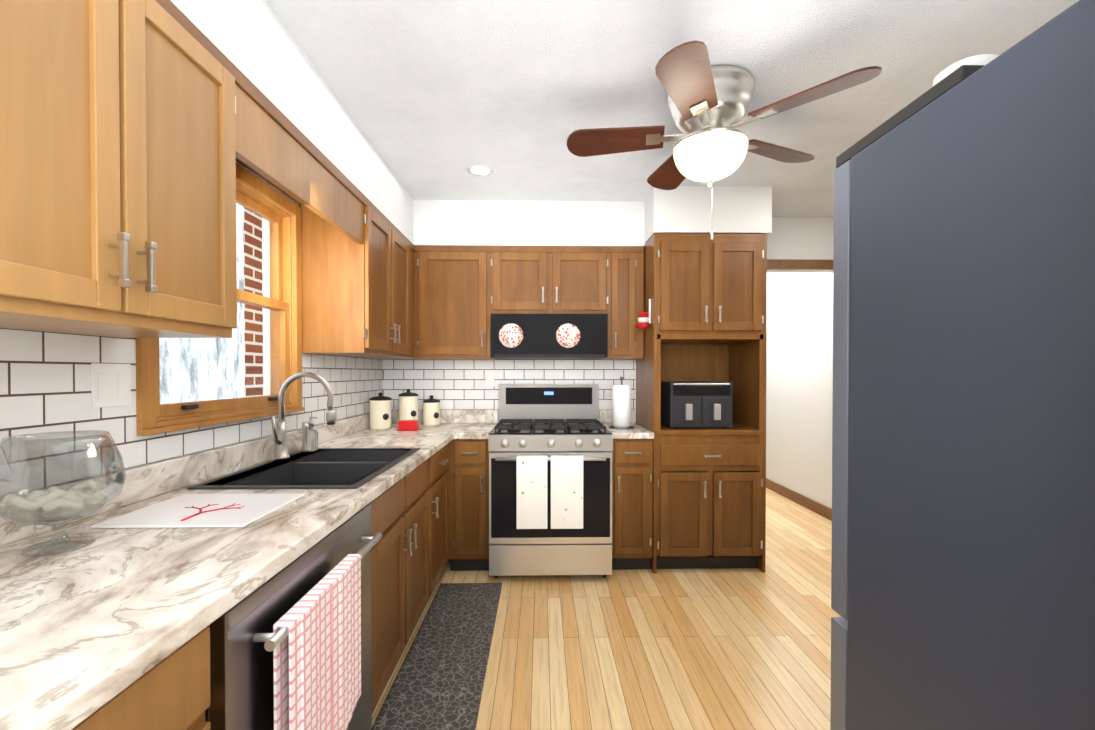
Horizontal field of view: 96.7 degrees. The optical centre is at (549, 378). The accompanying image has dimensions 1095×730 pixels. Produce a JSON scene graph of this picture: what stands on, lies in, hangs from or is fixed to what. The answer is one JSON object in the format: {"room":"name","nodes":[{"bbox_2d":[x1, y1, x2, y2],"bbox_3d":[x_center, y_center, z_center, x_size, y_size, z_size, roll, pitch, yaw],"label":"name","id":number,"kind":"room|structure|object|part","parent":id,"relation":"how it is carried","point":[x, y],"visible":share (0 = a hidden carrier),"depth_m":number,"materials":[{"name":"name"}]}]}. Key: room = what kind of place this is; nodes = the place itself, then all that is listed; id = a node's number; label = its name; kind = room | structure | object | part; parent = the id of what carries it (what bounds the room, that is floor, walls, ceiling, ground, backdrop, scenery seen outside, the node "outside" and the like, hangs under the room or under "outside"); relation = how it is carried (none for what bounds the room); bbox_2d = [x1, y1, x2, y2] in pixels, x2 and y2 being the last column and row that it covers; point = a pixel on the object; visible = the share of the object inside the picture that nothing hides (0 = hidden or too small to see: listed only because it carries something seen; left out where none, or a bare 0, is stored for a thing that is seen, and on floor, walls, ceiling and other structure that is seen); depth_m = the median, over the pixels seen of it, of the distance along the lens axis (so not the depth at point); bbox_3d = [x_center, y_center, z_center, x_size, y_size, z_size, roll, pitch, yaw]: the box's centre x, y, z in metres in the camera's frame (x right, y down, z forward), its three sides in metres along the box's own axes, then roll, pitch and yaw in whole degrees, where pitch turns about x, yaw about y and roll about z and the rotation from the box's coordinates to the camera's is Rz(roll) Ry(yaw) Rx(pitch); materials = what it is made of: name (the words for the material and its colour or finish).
{"room":"kitchen","nodes":[
{"label":"kitchen","id":0,"kind":"room"},
{"bbox_2d":[1,161,367,498],"bbox_3d":[-1.323,0.020,2.611,0.140,2.490,7.800,0,1,-1],"label":"wall","id":1,"kind":"structure","parent":0,"point":[266,242],"depth_m":2.35,"materials":[{"name":"white paint"}]},
{"bbox_2d":[0,0,159,335],"bbox_3d":[-1.044,-0.497,0.637,0.341,0.781,0.853,0,1,-1],"label":"upper cabinet","id":2,"kind":"object","parent":1,"relation":"attached to","point":[132,132],"depth_m":0.93,"materials":[{"name":"brown wood"}]},
{"bbox_3d":[-0.277,-0.880,1.957,1.920,0.045,3.476,0,1,-1],"label":"crown","id":3,"kind":"part","parent":2,"relation":"part of","materials":[{"name":"brown wood"}]},
{"bbox_2d":[104,0,247,337],"bbox_3d":[-1.053,-0.503,1.162,0.341,0.781,0.445,0,1,-1],"label":"upper cabinet","id":4,"kind":"object","parent":1,"relation":"attached to","point":[204,95],"depth_m":1.24,"materials":[{"name":"brown wood"}]},
{"bbox_2d":[0,328,382,497],"bbox_3d":[-1.237,0.053,1.903,0.007,0.408,3.580,0,1,-1],"label":"tile backsplash","id":5,"kind":"structure","parent":1,"relation":"attached to","point":[45,381],"depth_m":1.30,"materials":[{"name":"white tile"}]},
{"bbox_2d":[91,363,130,407],"bbox_3d":[-1.219,0.019,1.358,0.010,0.120,0.120,0,1,-1],"label":"switch plate","id":6,"kind":"object","parent":5,"relation":"attached to","point":[110,385],"visible":1,"depth_m":1.35,"materials":[{"name":"white plastic"}]},
{"bbox_2d":[136,164,304,435],"bbox_3d":[-1.274,-0.336,1.926,0.134,1.003,0.975,0,1,-1],"label":"window","id":7,"kind":"structure","parent":1,"relation":"in","point":[283,303],"depth_m":2.12,"materials":[{"name":"brown wood"}]},
{"bbox_3d":[-1.276,-0.325,1.926,0.033,0.811,0.761,0,1,-1],"label":"glass","id":8,"kind":"part","parent":7,"relation":"part of","materials":[{"name":"clear glass"}]},
{"bbox_2d":[296,192,399,359],"bbox_3d":[-1.079,-0.519,2.652,0.341,0.781,0.455,0,1,-1],"label":"upper cabinet","id":9,"kind":"object","parent":1,"relation":"attached to","point":[351,250],"depth_m":2.43,"materials":[{"name":"brown wood"}]},
{"bbox_2d":[400,232,411,359],"bbox_3d":[-1.084,-0.523,2.975,0.341,0.781,0.450,0,1,-1],"label":"upper cabinet","id":10,"kind":"object","parent":1,"relation":"attached to","point":[405,245],"depth_m":3.13,"materials":[{"name":"brown wood"}]},
{"bbox_2d":[171,0,771,245],"bbox_3d":[0.116,-1.053,1.214,2.690,0.312,4.980,0,1,-1],"label":"soffit","id":11,"kind":"structure","parent":0,"point":[255,43],"depth_m":3.12,"materials":[{"name":"white paint"}]},
{"bbox_2d":[371,488,840,729],"bbox_3d":[0.627,1.295,2.659,4.160,0.060,8.200,0,1,-1],"label":"floor","id":12,"kind":"structure","parent":0,"point":[706,649],"depth_m":2.31,"materials":[{"name":"brown wood"}]},
{"bbox_2d":[72,626,210,729],"bbox_3d":[-0.893,0.852,0.542,0.623,0.872,0.629,0,1,-1],"label":"base cabinet","id":13,"kind":"object","parent":12,"relation":"on","point":[174,694],"depth_m":0.75,"materials":[{"name":"brown wood"}]},
{"bbox_2d":[205,503,382,729],"bbox_3d":[-0.847,0.833,1.236,0.664,0.845,0.745,0,1,-1],"label":"dishwasher","id":14,"kind":"object","parent":13,"relation":"in","point":[290,646],"visible":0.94,"depth_m":1.06,"materials":[{"name":"silver metal"}]},
{"bbox_2d":[273,554,360,729],"bbox_3d":[-0.533,0.690,1.162,0.040,0.402,0.380,0,1,-1],"label":"towel","id":15,"kind":"object","parent":14,"relation":"hanging from","point":[317,663],"depth_m":1.12,"materials":[{"name":"pink fabric"}]},
{"bbox_3d":[-0.555,0.505,1.237,0.058,0.022,0.625,0,1,-1],"label":"handle","id":16,"kind":"part","parent":14,"relation":"part of","materials":[{"name":"silver metal"}]},
{"bbox_2d":[371,495,431,712],"bbox_3d":[-0.919,0.941,2.052,0.623,0.660,0.874,0,1,-1],"label":"base cabinet","id":17,"kind":"object","parent":12,"relation":"on","point":[429,517],"depth_m":1.95,"materials":[{"name":"brown wood"}]},
{"bbox_2d":[376,441,451,591],"bbox_3d":[-0.936,0.824,3.056,0.623,0.872,1.278,0,1,-1],"label":"base cabinet","id":18,"kind":"object","parent":12,"relation":"on","point":[433,477],"depth_m":2.69,"materials":[{"name":"brown wood"}]},
{"bbox_2d":[0,372,471,729],"bbox_3d":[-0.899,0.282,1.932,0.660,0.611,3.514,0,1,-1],"label":"countertop","id":19,"kind":"structure","parent":18,"relation":"on","point":[107,615],"depth_m":1.00,"materials":[{"name":"stone"}]},
{"bbox_2d":[0,430,125,555],"bbox_3d":[-1.066,0.244,1.058,0.220,0.244,0.220,0,1,-1],"label":"glass bowl","id":20,"kind":"object","parent":19,"relation":"on","point":[55,497],"visible":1,"depth_m":1.04,"materials":[{"name":"clear glass"}]},
{"bbox_2d":[90,493,305,527],"bbox_3d":[-0.936,0.358,1.344,0.370,0.010,0.315,0,1,-1],"label":"cutting board","id":21,"kind":"object","parent":19,"relation":"on","point":[208,510],"visible":1,"depth_m":1.31,"materials":[{"name":"white plastic"}]},
{"bbox_2d":[181,503,244,520],"bbox_3d":[-0.923,0.357,1.302,0.162,0.008,0.160,0,1,-1],"label":"print","id":22,"kind":"object","parent":21,"relation":"on","point":[193,511],"depth_m":1.31,"materials":[{"name":"red paint"}]},
{"bbox_2d":[187,448,419,489],"bbox_3d":[-0.908,0.468,1.994,0.548,0.238,0.820,0,1,-1],"label":"sink","id":23,"kind":"object","parent":19,"relation":"in","point":[323,468],"depth_m":2.06,"materials":[{"name":"grey stone"}]},
{"bbox_2d":[271,372,335,460],"bbox_3d":[-1.050,0.159,2.162,0.260,0.376,0.292,0,1,-1],"label":"faucet","id":24,"kind":"object","parent":19,"relation":"on","point":[279,435],"depth_m":2.08,"materials":[{"name":"silver metal"}]},
{"bbox_2d":[308,417,317,450],"bbox_3d":[-1.135,0.263,2.317,0.067,0.161,0.064,0,1,-1],"label":"soap dispenser","id":25,"kind":"object","parent":19,"relation":"on","point":[312,439],"visible":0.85,"depth_m":2.30,"materials":[{"name":"clear glass"}]},
{"bbox_2d":[369,392,391,429],"bbox_3d":[-1.144,0.218,3.297,0.143,0.246,0.143,0,1,-1],"label":"canister","id":26,"kind":"object","parent":19,"relation":"on","point":[380,411],"visible":1,"depth_m":3.24,"materials":[{"name":"beige ceramic"}]},
{"bbox_2d":[398,389,417,420],"bbox_3d":[-0.997,0.207,3.439,0.135,0.266,0.135,0,1,-1],"label":"canister","id":27,"kind":"object","parent":19,"relation":"on","point":[408,404],"visible":0.69,"depth_m":3.38,"materials":[{"name":"beige ceramic"}]},
{"bbox_2d":[397,420,420,430],"bbox_3d":[-0.933,0.311,3.227,0.140,0.062,0.090,0,1,-1],"label":"butter dish","id":28,"kind":"object","parent":19,"relation":"on","point":[408,425],"visible":1,"depth_m":3.19,"materials":[{"name":"red ceramic"}]},
{"bbox_2d":[423,395,439,425],"bbox_3d":[-0.858,0.231,3.542,0.122,0.216,0.122,0,1,-1],"label":"canister","id":29,"kind":"object","parent":19,"relation":"on","point":[431,411],"visible":1,"depth_m":3.49,"materials":[{"name":"beige ceramic"}]},
{"bbox_2d":[371,583,501,729],"bbox_3d":[-0.458,1.266,1.905,0.375,0.012,2.130,0,1,-1],"label":"mat","id":30,"kind":"object","parent":12,"relation":"on","point":[438,683],"visible":0.96,"depth_m":2.13,"materials":[{"name":"grey fabric"}]},
{"bbox_2d":[452,439,488,570],"bbox_3d":[-0.519,0.820,3.398,0.263,0.872,0.608,0,1,-1],"label":"base cabinet","id":31,"kind":"object","parent":12,"relation":"on","point":[470,457],"depth_m":3.10,"materials":[{"name":"brown wood"}]},
{"bbox_2d":[484,410,497,438],"bbox_3d":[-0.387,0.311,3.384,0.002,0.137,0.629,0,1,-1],"label":"countertop","id":32,"kind":"structure","parent":31,"relation":"on","point":[490,418],"depth_m":3.68,"materials":[{"name":"stone"}]},
{"bbox_2d":[488,384,612,577],"bbox_3d":[0.002,0.652,3.300,0.764,1.210,0.782,0,1,-1],"label":"range","id":33,"kind":"object","parent":12,"relation":"on","point":[550,448],"visible":1,"depth_m":2.98,"materials":[{"name":"silver metal"}]},
{"bbox_3d":[0.008,0.486,2.950,0.664,0.024,0.064,0,1,-1],"label":"handle","id":34,"kind":"part","parent":33,"relation":"part of","materials":[{"name":"silver metal"}]},
{"bbox_2d":[612,439,652,569],"bbox_3d":[0.523,0.820,3.416,0.270,0.872,0.608,0,1,-1],"label":"base cabinet","id":35,"kind":"object","parent":12,"relation":"on","point":[632,459],"depth_m":3.12,"materials":[{"name":"brown wood"}]},
{"bbox_2d":[600,409,653,438],"bbox_3d":[0.522,0.312,3.399,0.269,0.135,0.629,0,1,-1],"label":"countertop","id":36,"kind":"structure","parent":35,"relation":"on","point":[638,432],"depth_m":3.20,"materials":[{"name":"stone"}]},
{"bbox_2d":[609,377,633,428],"bbox_3d":[0.495,0.165,3.344,0.170,0.352,0.170,0,1,-1],"label":"paper towel holder","id":37,"kind":"object","parent":36,"relation":"on","point":[621,406],"visible":1,"depth_m":3.29,"materials":[{"name":"white paper"}]},
{"bbox_2d":[636,234,766,572],"bbox_3d":[0.985,0.163,3.399,0.820,2.186,0.644,0,1,-1],"label":"pantry cabinet","id":38,"kind":"object","parent":12,"relation":"on","point":[703,316],"visible":1,"depth_m":3.13,"materials":[{"name":"brown wood"}]},
{"bbox_2d":[661,381,732,427],"bbox_3d":[0.995,0.177,3.343,0.410,0.305,0.380,0,1,-1],"label":"air fryer","id":39,"kind":"object","parent":38,"relation":"in","point":[691,404],"visible":0.98,"depth_m":3.19,"materials":[{"name":"grey plastic"}]},
{"bbox_2d":[830,0,1094,729],"bbox_3d":[1.167,0.311,0.894,0.910,1.947,0.675,0,1,-1],"label":"refrigerator","id":40,"kind":"object","parent":12,"relation":"on","point":[963,514],"visible":1,"depth_m":0.82,"materials":[{"name":"grey metal"}]},
{"bbox_2d":[391,217,833,422],"bbox_3d":[0.608,0.007,3.785,3.760,2.490,0.120,0,1,-1],"label":"wall","id":41,"kind":"structure","parent":0,"point":[803,238],"depth_m":3.73,"materials":[{"name":"white paint"}]},
{"bbox_2d":[416,245,494,359],"bbox_3d":[-0.678,-0.529,3.525,0.530,0.781,0.336,0,1,-1],"label":"upper cabinet","id":42,"kind":"object","parent":41,"relation":"attached to","point":[454,283],"depth_m":3.37,"materials":[{"name":"brown wood"}]},
{"bbox_2d":[383,359,635,408],"bbox_3d":[-0.303,-0.105,3.704,1.921,0.684,0.007,0,1,-1],"label":"tile backsplash","id":43,"kind":"structure","parent":41,"relation":"attached to","point":[454,384],"depth_m":3.70,"materials":[{"name":"white tile"}]},
{"bbox_2d":[485,371,494,386],"bbox_3d":[-0.451,0.003,3.696,0.070,0.120,0.006,0,1,-1],"label":"outlet","id":44,"kind":"object","parent":43,"relation":"attached to","point":[489,378],"visible":1,"depth_m":3.69,"materials":[{"name":"white plastic"}]},
{"bbox_2d":[492,246,563,313],"bbox_3d":[-0.170,-0.682,3.532,0.486,0.475,0.336,0,1,-1],"label":"upper cabinet","id":45,"kind":"object","parent":41,"relation":"attached to","point":[525,279],"depth_m":3.37,"materials":[{"name":"brown wood"}]},
{"bbox_2d":[491,314,607,358],"bbox_3d":[-0.004,-0.291,3.491,0.790,0.296,0.428,0,1,-1],"label":"range hood","id":46,"kind":"object","parent":45,"relation":"attached to","point":[549,336],"visible":1,"depth_m":3.29,"materials":[{"name":"black metal"}]},
{"bbox_2d":[564,246,607,313],"bbox_3d":[0.160,-0.682,3.537,0.473,0.475,0.336,0,1,-1],"label":"upper cabinet","id":47,"kind":"object","parent":41,"relation":"attached to","point":[585,267],"depth_m":3.38,"materials":[{"name":"brown wood"}]},
{"bbox_2d":[601,246,643,359],"bbox_3d":[0.496,-0.529,3.545,0.320,0.781,0.336,0,1,-1],"label":"upper cabinet","id":48,"kind":"object","parent":41,"relation":"attached to","point":[625,263],"depth_m":3.39,"materials":[{"name":"brown wood"}]},
{"bbox_2d":[767,259,832,269],"bbox_3d":[1.954,-0.870,3.728,1.070,0.075,0.017,0,1,-1],"label":"door frame","id":49,"kind":"structure","parent":41,"relation":"attached to","point":[782,264],"depth_m":3.72,"materials":[{"name":"brown wood"}]},
{"bbox_2d":[266,0,1078,216],"bbox_3d":[0.627,-1.265,2.631,4.160,0.080,8.200,0,1,-1],"label":"ceiling","id":50,"kind":"structure","parent":0,"point":[438,98],"depth_m":1.93,"materials":[{"name":"white paint"}]},
{"bbox_2d":[468,165,492,175],"bbox_3d":[-0.407,-1.224,2.873,0.150,0.006,0.150,0,1,-1],"label":"recessed light","id":51,"kind":"object","parent":50,"relation":"in","point":[479,170],"visible":1,"depth_m":2.87,"materials":[{"name":"white plastic"}]},
{"bbox_2d":[567,40,881,239],"bbox_3d":[0.657,-0.903,2.085,1.161,0.631,1.151,0,1,-1],"label":"ceiling fan","id":52,"kind":"object","parent":50,"relation":"hanging from","point":[708,104],"visible":0.98,"depth_m":1.94,"materials":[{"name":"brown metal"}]},
{"bbox_3d":[0.677,-0.909,2.055,0.300,0.125,0.300,0,1,-1],"label":"lamp shade","id":53,"kind":"part","parent":52,"relation":"part of","materials":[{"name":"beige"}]},
{"bbox_3d":[0.677,-0.902,2.055,0.350,0.631,0.350,0,1,-1],"label":"motor","id":54,"kind":"part","parent":52,"relation":"part of","materials":[{"name":"silver metal"}]},
{"bbox_2d":[766,272,832,508],"bbox_3d":[2.567,0.019,2.678,0.120,2.490,7.800,0,1,-1],"label":"wall","id":55,"kind":"structure","parent":0,"point":[799,373],"depth_m":4.79,"materials":[{"name":"white paint"}]},
{"bbox_2d":[766,478,831,520],"bbox_3d":[2.454,1.186,5.255,0.017,0.100,2.670,0,1,-1],"label":"baseboard","id":56,"kind":"structure","parent":55,"relation":"attached to","point":[808,503],"depth_m":4.75,"materials":[{"name":"brown wood"}]},
{"label":"outside","id":57,"kind":"structure","parent":0,"visible":0},
{"bbox_2d":[159,203,262,403],"bbox_3d":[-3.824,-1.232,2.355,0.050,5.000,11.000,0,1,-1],"label":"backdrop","id":58,"kind":"structure","parent":57,"point":[250,233],"depth_m":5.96,"materials":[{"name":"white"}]}
]}

